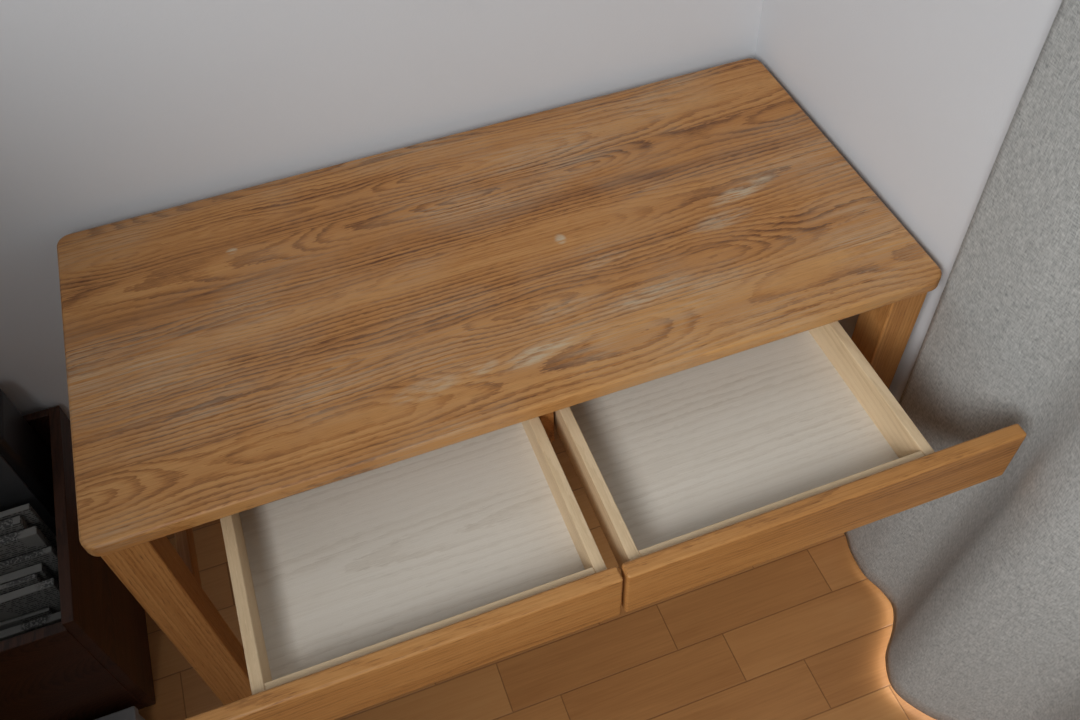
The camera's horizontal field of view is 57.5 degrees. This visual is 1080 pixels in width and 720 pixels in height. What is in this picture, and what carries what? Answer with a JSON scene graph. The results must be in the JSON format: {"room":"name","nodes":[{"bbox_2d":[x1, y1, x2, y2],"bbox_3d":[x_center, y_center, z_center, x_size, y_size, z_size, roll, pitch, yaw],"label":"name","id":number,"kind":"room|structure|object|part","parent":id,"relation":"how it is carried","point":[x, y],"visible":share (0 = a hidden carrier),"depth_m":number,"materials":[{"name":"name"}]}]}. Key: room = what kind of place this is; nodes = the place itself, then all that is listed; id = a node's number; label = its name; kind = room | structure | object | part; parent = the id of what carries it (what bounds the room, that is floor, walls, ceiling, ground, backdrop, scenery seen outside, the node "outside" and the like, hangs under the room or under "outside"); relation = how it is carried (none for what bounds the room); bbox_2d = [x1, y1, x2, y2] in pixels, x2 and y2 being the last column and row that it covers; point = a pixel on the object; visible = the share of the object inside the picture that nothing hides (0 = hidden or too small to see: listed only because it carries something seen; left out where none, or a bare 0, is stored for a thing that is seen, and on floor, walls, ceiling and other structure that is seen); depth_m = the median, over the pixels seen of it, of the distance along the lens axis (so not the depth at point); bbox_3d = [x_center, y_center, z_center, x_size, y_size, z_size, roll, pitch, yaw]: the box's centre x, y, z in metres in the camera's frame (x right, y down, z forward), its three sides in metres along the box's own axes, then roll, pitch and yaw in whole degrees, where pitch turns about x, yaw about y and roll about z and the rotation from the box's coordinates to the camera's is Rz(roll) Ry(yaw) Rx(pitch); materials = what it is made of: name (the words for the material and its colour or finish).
{"room":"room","nodes":[
{"label":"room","id":0,"kind":"room"},
{"bbox_2d":[0,0,762,419],"bbox_3d":[-1.050,-0.444,0.989,3.120,2.400,0.100,-17,53,-11],"label":"wall","id":1,"kind":"structure","parent":0,"point":[111,111],"depth_m":1.41,"materials":[{"name":"white paint"}]},
{"bbox_2d":[138,425,935,719],"bbox_3d":[-0.396,1.610,0.890,3.120,0.050,3.652,-17,53,-11],"label":"floor","id":2,"kind":"structure","parent":0,"point":[803,633],"depth_m":1.70,"materials":[{"name":"brown wood"}]},
{"bbox_2d":[0,406,155,719],"bbox_3d":[-0.958,0.401,1.626,0.480,0.345,0.410,-17,53,-11],"label":"cabinet","id":3,"kind":"object","parent":2,"relation":"on","point":[93,663],"visible":0.6,"depth_m":1.55,"materials":[{"name":"brown wood"}]},
{"bbox_2d":[0,389,55,535],"bbox_3d":[-0.920,0.243,1.656,0.215,0.436,0.119,-17,53,-11],"label":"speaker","id":4,"kind":"object","parent":3,"relation":"on","point":[26,476],"visible":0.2,"depth_m":1.57},
{"bbox_2d":[0,454,55,535],"bbox_3d":[-0.901,0.272,1.608,0.185,0.330,0.005,-17,53,-11],"label":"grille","id":5,"kind":"object","parent":4,"relation":"attached to","point":[19,486],"depth_m":1.57,"materials":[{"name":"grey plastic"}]},
{"bbox_2d":[0,503,60,640],"bbox_3d":[-0.847,0.421,1.581,0.221,0.326,0.191,-17,53,-11],"label":"stack","id":6,"kind":"object","parent":3,"relation":"on","point":[29,576],"visible":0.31,"depth_m":1.52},
{"bbox_2d":[94,706,144,719],"bbox_3d":[-0.706,0.672,1.581,0.146,0.060,0.176,-17,53,-11],"label":"storage box","id":7,"kind":"object","parent":2,"relation":"on","point":[131,713],"visible":1,"depth_m":1.61,"materials":[{"name":"grey"}]},
{"bbox_2d":[57,58,1026,719],"bbox_3d":[-0.024,0.159,1.547,1.108,0.700,0.764,-17,53,-11],"label":"wooden desk","id":8,"kind":"object","parent":2,"relation":"on","point":[365,369],"visible":1,"depth_m":1.25,"materials":[{"name":"brown wood"}]},
{"bbox_3d":[-0.473,0.396,1.395,0.055,0.676,0.055,-17,53,-11],"label":"leg","id":9,"kind":"part","parent":8,"relation":"part of","materials":[{"name":"brown wood"}]},
{"bbox_3d":[-0.150,0.334,1.064,0.511,0.092,0.020,-17,53,-11],"label":"drawer","id":10,"kind":"part","parent":8,"relation":"part of","materials":[{"name":"brown wood"}]},
{"bbox_3d":[0.335,0.184,1.160,0.515,0.092,0.020,-17,53,-11],"label":"drawer","id":11,"kind":"part","parent":8,"relation":"part of","materials":[{"name":"brown wood"}]},
{"bbox_3d":[0.500,0.096,1.588,0.055,0.676,0.055,-17,53,-11],"label":"leg","id":12,"kind":"part","parent":8,"relation":"part of","materials":[{"name":"brown wood"}]},
{"bbox_2d":[754,0,1061,402],"bbox_3d":[0.993,0.447,0.183,0.100,2.400,3.552,-17,53,-11],"label":"wall","id":13,"kind":"structure","parent":0,"point":[921,99],"depth_m":1.29,"materials":[{"name":"white paint"}]},
{"bbox_3d":[0.794,-0.399,-0.538,0.050,0.025,2.020,-17,53,-11],"label":"rail","id":14,"kind":"object","parent":13,"relation":"attached to","visible":0},
{"bbox_2d":[844,0,1079,719],"bbox_3d":[0.820,0.331,0.349,0.088,2.262,1.940,-17,53,-11],"label":"window curtain","id":15,"kind":"object","parent":14,"relation":"hanging from","point":[981,581],"visible":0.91,"depth_m":1.24,"materials":[{"name":"fabric"}]}
]}

